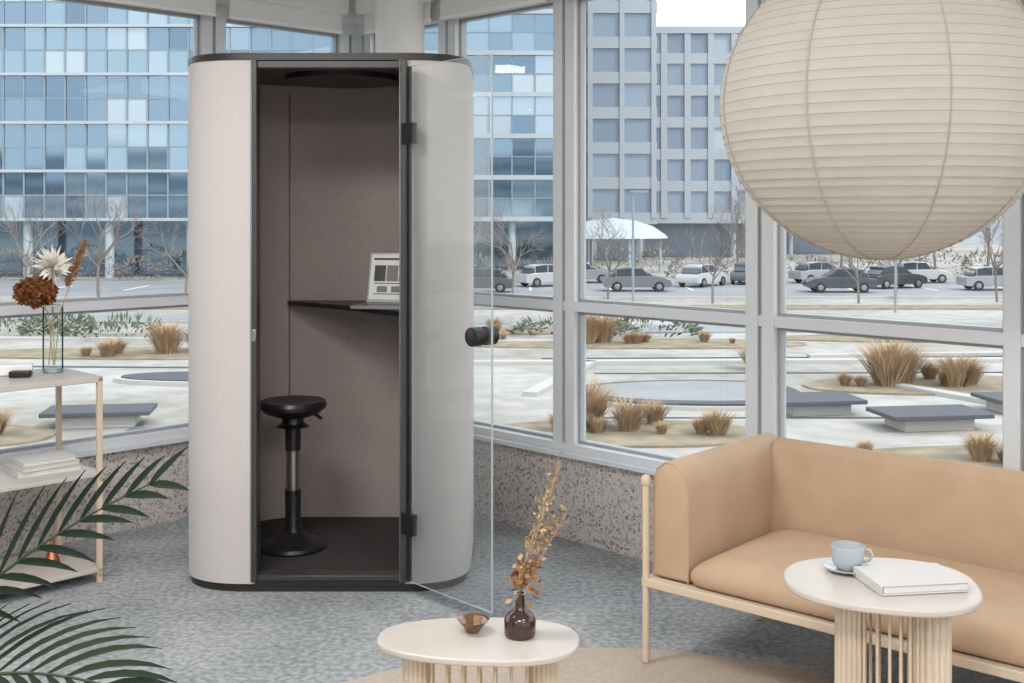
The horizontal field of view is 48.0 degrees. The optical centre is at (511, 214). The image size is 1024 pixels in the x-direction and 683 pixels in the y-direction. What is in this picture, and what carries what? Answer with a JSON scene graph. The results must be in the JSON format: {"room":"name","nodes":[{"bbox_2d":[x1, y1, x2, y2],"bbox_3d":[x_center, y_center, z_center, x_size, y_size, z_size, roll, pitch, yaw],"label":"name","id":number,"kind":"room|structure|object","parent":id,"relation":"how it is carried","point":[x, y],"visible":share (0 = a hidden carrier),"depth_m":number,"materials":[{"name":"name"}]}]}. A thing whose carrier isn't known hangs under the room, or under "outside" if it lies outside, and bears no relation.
{"room":"common room","nodes":[
{"label":"common room","id":0,"kind":"room"},
{"bbox_2d":[0,441,188,555],"bbox_3d":[-3.400,1.395,4.170,0.100,0.530,7.000,0,0,45],"label":"wall","id":1,"kind":"structure","parent":0,"point":[158,510],"depth_m":5.58,"materials":[{"name":"stone"}]},
{"bbox_2d":[0,0,356,465],"bbox_3d":[-3.376,0.020,4.166,0.150,2.240,7.028,0,0,45],"label":"window","id":2,"kind":"structure","parent":1,"relation":"in","point":[209,32],"depth_m":5.70,"materials":[{"name":"silver metal"}]},
{"bbox_2d":[96,0,215,16],"bbox_3d":[-1.910,-1.188,5.462,0.090,0.345,1.194,0,0,45],"label":"roller blind","id":3,"kind":"object","parent":2,"relation":"attached to","point":[200,7],"visible":1,"depth_m":5.74,"materials":[{"name":"fabric"}]},
{"bbox_2d":[229,0,348,33],"bbox_3d":[-1.193,-1.188,6.180,0.756,0.345,0.090,0,0,-45],"label":"roller blind","id":4,"kind":"object","parent":2,"relation":"attached to","point":[317,15],"visible":1,"depth_m":6.21,"materials":[{"name":"fabric"}]},
{"bbox_2d":[216,0,356,23],"bbox_3d":[-3.400,-1.230,4.170,0.100,0.260,7.000,0,0,45],"label":"wall","id":5,"kind":"structure","parent":0,"point":[351,17],"depth_m":6.58,"materials":[{"name":"white paint"}]},
{"bbox_2d":[357,0,439,23],"bbox_3d":[1.620,-1.230,4.170,7.000,0.260,0.100,0,0,45],"label":"wall","id":6,"kind":"structure","parent":0,"point":[436,4],"depth_m":6.15,"materials":[{"name":"white paint"}]},
{"bbox_2d":[0,515,1019,682],"bbox_3d":[-0.890,1.600,1.705,9.899,0.120,9.810,0,0,0],"label":"floor","id":7,"kind":"structure","parent":0,"point":[203,635],"depth_m":4.42,"materials":[{"name":"carpet"}]},
{"bbox_2d":[0,367,102,594],"bbox_3d":[-2.304,1.107,4.527,1.250,0.865,0.420,0,0,-45],"label":"console shelf","id":8,"kind":"object","parent":7,"relation":"on","point":[8,483],"visible":0.55,"depth_m":4.81,"materials":[{"name":"wood"}]},
{"bbox_2d":[0,362,32,377],"bbox_3d":[-2.083,0.652,4.828,0.132,0.044,0.164,0,0,-20],"label":"tape dispenser","id":9,"kind":"object","parent":8,"relation":"on","point":[13,370],"visible":1,"depth_m":4.81,"materials":[{"name":"plastic"}]},
{"bbox_2d":[3,450,81,478],"bbox_3d":[-1.976,1.046,4.841,0.268,0.060,0.202,0,0,-43],"label":"book stack","id":10,"kind":"object","parent":8,"relation":"in","point":[58,461],"visible":1,"depth_m":4.79,"materials":[{"name":"grey"}]},
{"bbox_2d":[12,238,87,372],"bbox_3d":[-1.980,0.385,4.928,0.307,0.578,0.207,0,0,0],"label":"flower vase","id":11,"kind":"object","parent":8,"relation":"on","point":[35,292],"visible":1,"depth_m":4.92,"materials":[{"name":"grey"}]},
{"bbox_2d":[45,538,60,561],"bbox_3d":[-1.947,1.423,4.870,0.068,0.107,0.068,0,0,0],"label":"bottle","id":12,"kind":"object","parent":8,"relation":"in","point":[54,556],"visible":0.3,"depth_m":4.85,"materials":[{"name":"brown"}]},
{"bbox_2d":[0,447,188,682],"bbox_3d":[-1.443,0.711,2.103,1.752,1.658,1.213,0,0,39],"label":"potted palm","id":13,"kind":"object","parent":7,"relation":"on","point":[137,676],"visible":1,"depth_m":2.19,"materials":[{"name":"green plant"}]},
{"bbox_2d":[188,53,498,612],"bbox_3d":[-0.713,0.439,4.980,1.330,2.203,1.446,0,0,0],"label":"booth","id":14,"kind":"object","parent":7,"relation":"on","point":[304,167],"visible":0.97,"depth_m":4.77,"materials":[{"name":"fabric"}]},
{"bbox_2d":[260,395,326,556],"bbox_3d":[-0.975,1.153,5.120,0.300,0.656,0.300,0,0,0],"label":"stool","id":15,"kind":"object","parent":14,"relation":"on","point":[293,541],"visible":0.98,"depth_m":5.09,"materials":[{"name":"black plastic"}]},
{"bbox_2d":[287,300,398,315],"bbox_3d":[-0.669,0.449,5.295,0.859,0.062,0.690,0,0,0],"label":"shelf","id":16,"kind":"object","parent":14,"relation":"attached to","point":[294,307],"depth_m":5.62,"materials":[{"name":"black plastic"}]},
{"bbox_2d":[350,253,398,309],"bbox_3d":[-0.534,0.296,5.194,0.320,0.238,0.274,0,0,14],"label":"laptop","id":17,"kind":"object","parent":14,"relation":"on","point":[383,282],"visible":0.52,"depth_m":5.31,"materials":[{"name":"grey"}]},
{"bbox_2d":[375,0,424,52],"bbox_3d":[-0.594,0.090,6.100,0.260,2.900,0.260,0,0,0],"label":"round column","id":18,"kind":"structure","parent":7,"relation":"on","point":[399,24],"depth_m":5.99,"materials":[{"name":"white paint"}]},
{"bbox_2d":[345,647,834,682],"bbox_3d":[0.280,1.537,2.810,2.550,0.006,2.550,0,0,0],"label":"round rug","id":19,"kind":"object","parent":7,"relation":"on","point":[589,664],"visible":0.61,"depth_m":3.86,"materials":[{"name":"carpet"}]},
{"bbox_2d":[377,617,578,682],"bbox_3d":[-0.093,1.347,3.157,0.556,0.373,0.325,0,0,0],"label":"coffee table","id":20,"kind":"object","parent":19,"relation":"on","point":[420,645],"visible":0.92,"depth_m":3.11,"materials":[{"name":"beige wood"}]},
{"bbox_2d":[457,613,489,633],"bbox_3d":[-0.108,1.141,3.200,0.087,0.035,0.087,0,0,22],"label":"bowl","id":21,"kind":"object","parent":20,"relation":"on","point":[472,623],"visible":1,"depth_m":3.21,"materials":[{"name":"brown"}]},
{"bbox_2d":[504,452,568,640],"bbox_3d":[0.068,0.905,3.170,0.183,0.508,0.128,0,0,-26],"label":"flower vase","id":22,"kind":"object","parent":20,"relation":"on","point":[519,622],"visible":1,"depth_m":3.15,"materials":[{"name":"brown glass"}]},
{"bbox_2d":[641,432,1023,682],"bbox_3d":[1.343,1.187,3.643,1.762,0.694,0.746,0,0,41],"label":"sofa","id":23,"kind":"object","parent":19,"relation":"on","point":[729,519],"visible":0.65,"depth_m":3.90,"materials":[{"name":"beige leather"}]},
{"bbox_2d":[690,530,1023,666],"bbox_3d":[1.305,1.184,3.599,1.403,0.114,0.594,0,0,41],"label":"seat cushion","id":24,"kind":"object","parent":23,"relation":"on","point":[743,569],"depth_m":3.71,"materials":[{"name":"beige leather"}]},
{"bbox_2d":[783,557,982,682],"bbox_3d":[0.967,1.246,3.013,0.498,0.573,0.444,0,0,0],"label":"side table","id":25,"kind":"object","parent":19,"relation":"on","point":[929,616],"visible":0.75,"depth_m":2.95,"materials":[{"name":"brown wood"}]},
{"bbox_2d":[824,540,873,573],"bbox_3d":[0.908,0.924,3.100,0.132,0.070,0.126,0,0,0],"label":"coffee cup","id":26,"kind":"object","parent":25,"relation":"on","point":[845,554],"visible":0.91,"depth_m":3.08,"materials":[{"name":"grey ceramic"}]},
{"bbox_2d":[853,563,968,595],"bbox_3d":[1.034,0.946,2.990,0.236,0.026,0.165,0,0,-8],"label":"book","id":27,"kind":"object","parent":25,"relation":"on","point":[919,578],"visible":1,"depth_m":2.95,"materials":[{"name":"grey paper"}]},
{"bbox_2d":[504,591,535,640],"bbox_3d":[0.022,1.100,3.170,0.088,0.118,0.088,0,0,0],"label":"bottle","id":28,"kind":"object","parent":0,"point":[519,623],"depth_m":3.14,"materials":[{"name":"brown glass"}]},
{"bbox_2d":[474,439,654,561],"bbox_3d":[1.620,1.395,4.170,7.000,0.530,0.100,0,0,45],"label":"wall","id":29,"kind":"structure","parent":0,"point":[603,504],"depth_m":5.46,"materials":[{"name":"stone"}]},
{"bbox_2d":[357,0,1023,474],"bbox_3d":[1.596,0.020,4.166,0.150,2.240,7.028,0,0,-45],"label":"window","id":30,"kind":"structure","parent":29,"relation":"in","point":[765,320],"depth_m":5.25,"materials":[{"name":"silver metal"}]},
{"bbox_2d":[356,0,433,33],"bbox_3d":[-0.642,-1.188,6.235,0.600,0.345,0.090,0,0,45],"label":"roller blind","id":31,"kind":"object","parent":30,"relation":"attached to","point":[366,8],"visible":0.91,"depth_m":6.36,"materials":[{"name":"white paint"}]},
{"bbox_2d":[439,0,546,19],"bbox_3d":[-0.121,-1.188,5.713,0.796,0.345,0.090,0,0,45],"label":"roller blind","id":32,"kind":"object","parent":30,"relation":"attached to","point":[449,9],"visible":1,"depth_m":5.81,"materials":[{"name":"fabric"}]},
{"bbox_3d":[-0.890,-1.420,1.705,9.899,0.120,9.810,0,0,0],"label":"ceiling","id":33,"kind":"structure","parent":0,"visible":0},
{"bbox_2d":[719,0,1023,259],"bbox_3d":[1.060,-0.616,3.300,0.917,1.488,0.917,0,0,8],"label":"paper lantern","id":34,"kind":"object","parent":33,"relation":"hanging from","point":[863,129],"visible":1,"depth_m":2.94,"materials":[{"name":"beige paper"}]},
{"label":"outside","id":35,"kind":"structure","parent":0,"visible":0},
{"bbox_2d":[0,244,1002,467],"bbox_3d":[30.000,4.750,85.000,460.000,0.180,490.000,0,0,0],"label":"ground","id":36,"kind":"structure","parent":35,"point":[688,372],"depth_m":37.23,"materials":[{"name":"concrete"}]},
{"bbox_2d":[0,403,18,434],"bbox_3d":[-11.276,4.447,25.053,1.158,0.686,1.221,0,0,43],"label":"ornamental grass","id":37,"kind":"object","parent":36,"relation":"on","point":[3,421],"depth_m":25.08,"materials":[{"name":"plant"}]},
{"bbox_2d":[0,187,70,279],"bbox_3d":[-28.109,1.511,66.738,5.141,6.672,4.799,0,0,34],"label":"bare tree","id":38,"kind":"object","parent":36,"relation":"on","point":[26,259],"visible":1,"depth_m":66.11,"materials":[{"name":"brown plant"}]},
{"bbox_2d":[76,345,94,355],"bbox_3d":[-14.479,4.585,39.093,0.692,0.410,0.730,0,0,30],"label":"ornamental grass","id":39,"kind":"object","parent":36,"relation":"on","point":[86,351],"depth_m":38.98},
{"bbox_2d":[39,403,157,428],"bbox_3d":[-9.500,4.645,26.500,2.400,0.390,1.200,0,0,-9],"label":"stone bench","id":40,"kind":"object","parent":36,"relation":"on","point":[114,415],"visible":0.86,"depth_m":26.12,"materials":[{"name":"grey"}]},
{"bbox_2d":[97,348,110,356],"bbox_3d":[-13.695,4.603,38.784,0.665,0.374,0.631,0,0,30],"label":"ornamental grass","id":41,"kind":"object","parent":36,"relation":"on","point":[103,354],"depth_m":38.68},
{"bbox_2d":[91,338,120,356],"bbox_3d":[-13.673,4.445,38.885,1.229,0.690,1.166,0,0,-37],"label":"ornamental grass","id":42,"kind":"object","parent":36,"relation":"on","point":[105,346],"depth_m":38.81,"materials":[{"name":"plant"}]},
{"bbox_2d":[55,174,164,296],"bbox_3d":[-22.209,1.234,64.161,5.199,7.228,5.569,0,0,31],"label":"bare tree","id":43,"kind":"object","parent":36,"relation":"on","point":[114,242],"visible":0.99,"depth_m":63.81,"materials":[{"name":"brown plant"}]},
{"bbox_2d":[104,336,132,354],"bbox_3d":[-13.566,4.465,39.635,1.098,0.650,1.158,0,0,-43],"label":"ornamental grass","id":44,"kind":"object","parent":36,"relation":"on","point":[120,341],"depth_m":39.51,"materials":[{"name":"plant"}]},
{"bbox_2d":[133,198,188,291],"bbox_3d":[-16.721,1.655,60.348,6.423,6.386,4.004,0,0,24],"label":"bare tree","id":45,"kind":"object","parent":36,"relation":"on","point":[184,273],"visible":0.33,"depth_m":60.08,"materials":[{"name":"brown plant"}]},
{"bbox_2d":[134,317,188,353],"bbox_3d":[-11.982,4.142,39.900,2.189,1.296,2.307,0,0,28],"label":"ornamental grass","id":46,"kind":"object","parent":36,"relation":"on","point":[165,342],"depth_m":39.67,"materials":[{"name":"plant"}]},
{"bbox_2d":[0,0,330,277],"bbox_3d":[-42.000,-13.210,99.000,67.000,36.100,23.000,0,0,0],"label":"glass office building","id":47,"kind":"structure","parent":36,"relation":"on","point":[86,91],"depth_m":87.91,"materials":[{"name":"blue"}]},
{"bbox_2d":[178,324,188,343],"bbox_3d":[-10.998,4.250,40.516,1.824,1.080,1.923,0,0,37],"label":"ornamental grass","id":48,"kind":"object","parent":36,"relation":"on","point":[187,324],"depth_m":40.31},
{"bbox_2d":[0,244,552,279],"bbox_3d":[-18.293,3.404,85.472,48.507,2.771,4.810,0,0,0],"label":"hedge","id":49,"kind":"object","parent":36,"relation":"on","point":[527,262],"visible":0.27,"depth_m":85.10,"materials":[{"name":"brown"}]},
{"bbox_2d":[0,311,704,337],"bbox_3d":[-10.383,4.142,46.111,36.133,1.295,4.769,0,0,0],"label":"hedge","id":50,"kind":"object","parent":36,"relation":"on","point":[520,327],"visible":0.68,"depth_m":45.58,"materials":[{"name":"plant"}]},
{"bbox_2d":[474,201,490,246],"bbox_3d":[-3.644,1.789,68.229,4.712,6.116,4.399,0,0,-28],"label":"bare tree","id":51,"kind":"object","parent":36,"relation":"on","point":[477,218],"visible":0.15,"depth_m":67.71,"materials":[{"name":"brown plant"}]},
{"bbox_2d":[425,8,552,270],"bbox_3d":[-1.000,-12.210,111.000,15.000,34.100,23.000,0,0,0],"label":"glass office building","id":52,"kind":"structure","parent":36,"relation":"on","point":[521,44],"depth_m":99.90,"materials":[{"name":"blue"}]},
{"bbox_2d":[474,268,511,292],"bbox_3d":[-2.013,4.070,72.001,4.272,1.500,1.830,0,0,3],"label":"car","id":53,"kind":"object","parent":36,"relation":"on","point":[482,276],"visible":0.5,"depth_m":71.15,"materials":[{"name":"grey paint"}]},
{"bbox_2d":[483,316,504,325],"bbox_3d":[-0.762,4.441,47.451,1.243,0.698,1.179,0,0,-31],"label":"ornamental grass","id":54,"kind":"object","parent":36,"relation":"on","point":[495,321],"depth_m":47.33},
{"bbox_2d":[489,321,503,330],"bbox_3d":[-0.668,4.568,46.953,0.748,0.443,0.789,0,0,10],"label":"ornamental grass","id":55,"kind":"object","parent":36,"relation":"on","point":[497,326],"depth_m":46.89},
{"bbox_2d":[499,331,508,339],"bbox_3d":[-0.383,4.575,43.711,0.764,0.429,0.725,0,0,4],"label":"ornamental grass","id":56,"kind":"object","parent":36,"relation":"on","point":[502,336],"depth_m":43.59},
{"bbox_2d":[474,201,547,293],"bbox_3d":[0.120,1.944,65.613,5.839,5.805,3.640,0,0,-31],"label":"bare tree","id":57,"kind":"object","parent":36,"relation":"on","point":[513,269],"visible":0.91,"depth_m":65.61,"materials":[{"name":"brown plant"}]},
{"bbox_2d":[514,264,552,286],"bbox_3d":[2.412,4.070,78.006,4.272,1.500,1.830,0,0,-28],"label":"car","id":58,"kind":"object","parent":36,"relation":"on","point":[536,274],"visible":0.52,"depth_m":76.95,"materials":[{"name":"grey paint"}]},
{"bbox_2d":[544,408,552,426],"bbox_3d":[1.085,4.527,25.466,0.887,0.526,0.935,0,0,8],"label":"ornamental grass","id":59,"kind":"object","parent":36,"relation":"on","point":[550,415],"depth_m":25.56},
{"bbox_2d":[546,372,630,419],"bbox_3d":[1.670,4.196,26.288,2.006,1.188,2.115,0,0,19],"label":"ornamental grass","id":60,"kind":"object","parent":36,"relation":"on","point":[592,397],"depth_m":25.92,"materials":[{"name":"plant"}]},
{"bbox_2d":[586,411,591,427],"bbox_3d":[1.486,4.540,25.598,0.844,0.500,0.889,0,0,-6],"label":"ornamental grass","id":61,"kind":"object","parent":36,"relation":"on","point":[587,425],"depth_m":25.46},
{"bbox_2d":[586,407,608,427],"bbox_3d":[1.819,4.539,25.973,0.894,0.502,0.848,0,0,-4],"label":"ornamental grass","id":62,"kind":"object","parent":36,"relation":"on","point":[598,416],"depth_m":25.79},
{"bbox_2d":[586,262,610,282],"bbox_3d":[5.013,4.070,82.000,4.266,1.500,1.820,0,0,0],"label":"car","id":63,"kind":"object","parent":36,"relation":"on","point":[591,272],"visible":0.31,"depth_m":81.14,"materials":[{"name":"grey paint"}]},
{"bbox_2d":[587,414,611,432],"bbox_3d":[1.905,4.582,25.356,0.742,0.417,0.704,0,0,-29],"label":"ornamental grass","id":64,"kind":"object","parent":36,"relation":"on","point":[597,424],"depth_m":25.25,"materials":[{"name":"plant"}]},
{"bbox_2d":[586,315,615,343],"bbox_3d":[2.795,4.088,42.891,2.371,1.404,2.500,0,0,41],"label":"ornamental grass","id":65,"kind":"object","parent":36,"relation":"on","point":[592,334],"depth_m":42.55,"materials":[{"name":"plant"}]},
{"bbox_2d":[587,315,626,342],"bbox_3d":[3.348,4.142,43.313,2.307,1.296,2.189,0,0,-21],"label":"ornamental grass","id":66,"kind":"object","parent":36,"relation":"on","point":[605,335],"depth_m":43.06,"materials":[{"name":"plant"}]},
{"bbox_2d":[586,203,638,298],"bbox_3d":[5.830,1.944,65.764,3.640,5.805,5.839,0,0,21],"label":"bare tree","id":67,"kind":"object","parent":36,"relation":"on","point":[607,249],"visible":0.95,"depth_m":65.39,"materials":[{"name":"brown plant"}]},
{"bbox_2d":[586,0,656,261],"bbox_3d":[11.250,-13.710,128.000,7.500,37.100,21.000,0,0,0],"label":"office building","id":68,"kind":"structure","parent":36,"relation":"on","point":[621,39],"depth_m":117.89,"materials":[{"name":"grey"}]},
{"bbox_2d":[586,218,667,271],"bbox_3d":[8.500,2.540,97.000,9.360,4.600,7.200,0,0,0],"label":"canopy","id":69,"kind":"object","parent":36,"relation":"on","point":[641,230],"visible":0.59,"depth_m":94.73,"materials":[{"name":"grey"}]},
{"bbox_2d":[595,392,662,431],"bbox_3d":[2.667,4.358,25.600,1.538,0.864,1.459,0,0,38],"label":"ornamental grass","id":70,"kind":"object","parent":36,"relation":"on","point":[629,418],"depth_m":25.41,"materials":[{"name":"plant"}]},
{"bbox_2d":[620,330,639,343],"bbox_3d":[4.397,4.531,42.891,0.875,0.518,0.923,0,0,-45],"label":"ornamental grass","id":71,"kind":"object","parent":36,"relation":"on","point":[627,338],"depth_m":42.77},
{"bbox_2d":[627,332,643,343],"bbox_3d":[4.648,4.541,42.859,0.840,0.497,0.885,0,0,7],"label":"ornamental grass","id":72,"kind":"object","parent":36,"relation":"on","point":[636,340],"depth_m":42.74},
{"bbox_2d":[602,267,671,291],"bbox_3d":[7.913,4.070,73.000,4.266,1.500,1.820,0,0,0],"label":"car","id":73,"kind":"object","parent":36,"relation":"on","point":[621,277],"visible":0.97,"depth_m":72.15,"materials":[{"name":"grey paint"}]},
{"bbox_2d":[630,191,647,301],"bbox_3d":[6.300,1.815,57.000,0.900,6.050,0.250,0,0,0],"label":"street lamp","id":74,"kind":"object","parent":36,"relation":"on","point":[632,192],"visible":0.78,"depth_m":56.95,"materials":[{"name":"grey"}]},
{"bbox_2d":[641,331,655,341],"bbox_3d":[5.062,4.579,43.354,0.712,0.421,0.750,0,0,-18],"label":"ornamental grass","id":75,"kind":"object","parent":36,"relation":"on","point":[647,336],"depth_m":43.26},
{"bbox_2d":[634,397,675,424],"bbox_3d":[3.287,4.470,26.392,1.082,0.641,1.140,0,0,34],"label":"ornamental grass","id":76,"kind":"object","parent":36,"relation":"on","point":[657,414],"depth_m":26.28,"materials":[{"name":"plant"}]},
{"bbox_2d":[651,420,670,433],"bbox_3d":[3.260,4.637,25.192,0.517,0.306,0.545,0,0,-6],"label":"ornamental grass","id":77,"kind":"object","parent":36,"relation":"on","point":[661,429],"depth_m":25.11,"materials":[{"name":"plant"}]},
{"bbox_2d":[686,414,710,434],"bbox_3d":[4.141,4.572,25.231,0.736,0.436,0.776,0,0,14],"label":"ornamental grass","id":78,"kind":"object","parent":36,"relation":"on","point":[701,429],"depth_m":25.11,"materials":[{"name":"plant"}]},
{"bbox_2d":[675,264,727,286],"bbox_3d":[12.908,4.070,78.010,3.964,1.500,4.379,0,0,0],"label":"car","id":79,"kind":"object","parent":36,"relation":"on","point":[690,273],"visible":0.96,"depth_m":76.79,"materials":[{"name":"grey paint"}]},
{"bbox_2d":[667,202,744,302],"bbox_3d":[11.363,1.944,63.181,3.640,5.805,5.839,0,0,-41],"label":"bare tree","id":80,"kind":"object","parent":36,"relation":"on","point":[732,226],"visible":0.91,"depth_m":62.95,"materials":[{"name":"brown plant"}]},
{"bbox_2d":[696,330,716,341],"bbox_3d":[7.272,4.538,43.379,0.851,0.504,0.897,0,0,31],"label":"ornamental grass","id":81,"kind":"object","parent":36,"relation":"on","point":[704,337],"depth_m":43.28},
{"bbox_2d":[639,26,786,257],"bbox_3d":[23.750,-8.210,142.000,19.500,26.100,25.000,0,0,0],"label":"office building","id":82,"kind":"structure","parent":36,"relation":"on","point":[692,159],"depth_m":129.89,"materials":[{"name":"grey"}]},
{"bbox_2d":[695,406,741,435],"bbox_3d":[4.501,4.455,25.016,1.130,0.670,1.192,0,0,18],"label":"ornamental grass","id":83,"kind":"object","parent":36,"relation":"on","point":[718,426],"depth_m":24.89,"materials":[{"name":"plant"}]},
{"bbox_2d":[704,179,744,261],"bbox_3d":[18.142,0.496,91.355,8.408,8.708,6.940,0,0,37],"label":"bare tree","id":84,"kind":"object","parent":36,"relation":"on","point":[738,194],"visible":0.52,"depth_m":91.39,"materials":[{"name":"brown plant"}]},
{"bbox_2d":[730,262,744,283],"bbox_3d":[16.605,4.070,81.012,3.114,1.500,4.575,0,0,0],"label":"car","id":85,"kind":"object","parent":36,"relation":"on","point":[738,274],"visible":0.47,"depth_m":79.34,"materials":[{"name":"grey paint"}]},
{"bbox_2d":[733,340,744,362],"bbox_3d":[7.675,4.304,36.013,1.731,0.972,1.642,0,0,28],"label":"ornamental grass","id":86,"kind":"object","parent":36,"relation":"on","point":[742,354],"depth_m":35.89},
{"bbox_2d":[724,192,802,250],"bbox_3d":[15.225,1.511,67.828,5.141,6.672,4.799,0,0,-34],"label":"bare tree","id":87,"kind":"object","parent":36,"relation":"on","point":[740,240],"visible":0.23,"depth_m":68.25,"materials":[{"name":"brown plant"}]},
{"bbox_2d":[592,242,1002,277],"bbox_3d":[28.264,3.338,88.026,44.546,2.903,4.856,0,0,0],"label":"hedge","id":88,"kind":"object","parent":36,"relation":"on","point":[965,258],"visible":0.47,"depth_m":87.82,"materials":[{"name":"brown"}]},
{"bbox_2d":[787,232,834,254],"bbox_3d":[41.000,-5.210,152.000,15.000,20.100,25.000,0,0,0],"label":"office building","id":89,"kind":"structure","parent":36,"relation":"on","point":[793,247],"depth_m":144.02,"materials":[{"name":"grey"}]},
{"bbox_2d":[788,261,834,281],"bbox_3d":[22.012,4.070,82.004,4.564,1.500,2.871,0,0,0],"label":"car","id":90,"kind":"object","parent":36,"relation":"on","point":[804,270],"visible":0.51,"depth_m":81.14,"materials":[{"name":"grey paint"}]},
{"bbox_2d":[786,391,867,416],"bbox_3d":[7.400,4.645,28.200,2.100,0.390,1.500,0,0,-9],"label":"stone bench","id":91,"kind":"object","parent":36,"relation":"on","point":[822,403],"visible":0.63,"depth_m":27.71,"materials":[{"name":"grey"}]},
{"bbox_2d":[802,268,876,292],"bbox_3d":[20.487,4.070,72.001,4.272,1.500,1.830,0,0,3],"label":"car","id":92,"kind":"object","parent":36,"relation":"on","point":[835,277],"visible":0.96,"depth_m":71.19,"materials":[{"name":"grey paint"}]},
{"bbox_2d":[810,252,876,302],"bbox_3d":[18.637,2.234,63.029,3.276,5.225,5.255,0,0,-10],"label":"bare tree","id":93,"kind":"object","parent":36,"relation":"on","point":[855,269],"visible":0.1,"depth_m":63.02,"materials":[{"name":"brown plant"}]},
{"bbox_2d":[833,371,855,385],"bbox_3d":[9.374,4.574,32.317,0.729,0.432,0.768,0,0,13],"label":"ornamental grass","id":94,"kind":"object","parent":36,"relation":"on","point":[845,380],"depth_m":32.24,"materials":[{"name":"plant"}]},
{"bbox_2d":[851,374,869,386],"bbox_3d":[9.771,4.601,32.159,0.640,0.379,0.674,0,0,5],"label":"ornamental grass","id":95,"kind":"object","parent":36,"relation":"on","point":[860,381],"depth_m":32.08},
{"bbox_2d":[854,439,877,449],"bbox_3d":[7.034,4.618,22.986,0.611,0.343,0.580,0,0,-44],"label":"ornamental grass","id":96,"kind":"object","parent":36,"relation":"on","point":[866,445],"depth_m":22.94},
{"bbox_2d":[841,338,936,386],"bbox_3d":[10.588,4.034,32.517,2.554,1.512,2.692,0,0,32],"label":"ornamental grass","id":97,"kind":"object","parent":36,"relation":"on","point":[888,372],"depth_m":32.08,"materials":[{"name":"plant"}]},
{"bbox_2d":[894,260,896,312],"bbox_3d":[19.300,1.815,57.000,0.900,6.050,0.250,0,0,0],"label":"street lamp","id":98,"kind":"object","parent":36,"relation":"on","point":[895,261],"visible":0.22,"depth_m":56.98,"materials":[{"name":"grey"}]},
{"bbox_2d":[866,265,927,288],"bbox_3d":[25.212,4.070,76.005,4.272,1.500,1.830,0,0,-23],"label":"car","id":99,"kind":"object","parent":36,"relation":"on","point":[884,274],"visible":0.82,"depth_m":75.28,"materials":[{"name":"grey paint"}]},
{"bbox_2d":[867,341,942,383],"bbox_3d":[11.194,4.142,32.864,2.189,1.296,2.307,0,0,-31],"label":"ornamental grass","id":100,"kind":"object","parent":36,"relation":"on","point":[908,380],"depth_m":32.55,"materials":[{"name":"plant"}]},
{"bbox_2d":[897,261,952,282],"bbox_3d":[29.013,4.070,82.000,4.266,1.500,1.820,0,0,0],"label":"car","id":101,"kind":"object","parent":36,"relation":"on","point":[915,267],"visible":0.54,"depth_m":81.14,"materials":[{"name":"grey paint"}]},
{"bbox_2d":[919,358,940,379],"bbox_3d":[12.212,4.464,33.522,1.101,0.652,1.161,0,0,18],"label":"ornamental grass","id":102,"kind":"object","parent":36,"relation":"on","point":[927,374],"depth_m":33.39,"materials":[{"name":"plant"}]},
{"bbox_2d":[866,404,994,431],"bbox_3d":[9.500,4.645,26.200,2.400,0.390,1.400,0,0,-9],"label":"stone bench","id":103,"kind":"object","parent":36,"relation":"on","point":[952,417],"visible":0.95,"depth_m":25.78,"materials":[{"name":"grey"}]},
{"bbox_2d":[924,350,986,387],"bbox_3d":[12.459,4.250,32.261,1.923,1.080,1.824,0,0,-8],"label":"ornamental grass","id":104,"kind":"object","parent":36,"relation":"on","point":[953,375],"depth_m":31.97,"materials":[{"name":"plant"}]},
{"bbox_2d":[938,355,996,385],"bbox_3d":[12.956,4.358,32.463,1.459,0.864,1.538,0,0,-18],"label":"ornamental grass","id":105,"kind":"object","parent":36,"relation":"on","point":[979,372],"depth_m":32.24,"materials":[{"name":"plant"}]},
{"bbox_2d":[961,370,982,386],"bbox_3d":[12.742,4.516,32.198,0.926,0.548,0.976,0,0,23],"label":"ornamental grass","id":106,"kind":"object","parent":36,"relation":"on","point":[970,382],"depth_m":32.05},
{"bbox_2d":[951,427,1002,461],"bbox_3d":[9.146,4.462,22.401,1.168,0.656,1.108,0,0,-25],"label":"ornamental grass","id":107,"kind":"object","parent":36,"relation":"on","point":[981,447],"depth_m":22.32,"materials":[{"name":"plant"}]},
{"bbox_2d":[956,266,1002,290],"bbox_3d":[31.013,4.070,74.000,4.266,1.500,1.820,0,0,0],"label":"car","id":108,"kind":"object","parent":36,"relation":"on","point":[978,277],"visible":0.6,"depth_m":73.32,"materials":[{"name":"grey paint"}]},
{"bbox_2d":[957,215,1002,243],"bbox_3d":[90.000,-14.938,245.000,420.000,39.556,110.000,0,0,0],"label":"sky","id":109,"kind":"structure","parent":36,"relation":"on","point":[974,239],"depth_m":192.48,"materials":[{"name":"white"}]},
{"bbox_2d":[971,391,1002,412],"bbox_3d":[12.600,4.645,28.400,2.000,0.390,1.300,0,0,-9],"label":"stone bench","id":110,"kind":"object","parent":36,"relation":"on","point":[994,400],"visible":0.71,"depth_m":28.35,"materials":[{"name":"grey"}]},
{"bbox_2d":[976,219,1002,301],"bbox_3d":[27.156,2.066,63.399,4.284,5.560,3.999,0,0,28],"label":"bare tree","id":111,"kind":"object","parent":36,"relation":"on","point":[995,266],"visible":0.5,"depth_m":63.83,"materials":[{"name":"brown plant"}]},
{"bbox_2d":[982,216,1002,265],"bbox_3d":[37.279,-0.083,91.799,7.866,9.869,9.529,0,0,34],"label":"bare tree","id":112,"kind":"object","parent":36,"relation":"on","point":[985,232],"visible":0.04,"depth_m":91.83,"materials":[{"name":"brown plant"}]},
{"bbox_2d":[995,447,1002,461],"bbox_3d":[9.549,4.644,22.269,0.495,0.293,0.522,0,0,23],"label":"ornamental grass","id":113,"kind":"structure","parent":36,"relation":"on","point":[1000,454],"depth_m":22.24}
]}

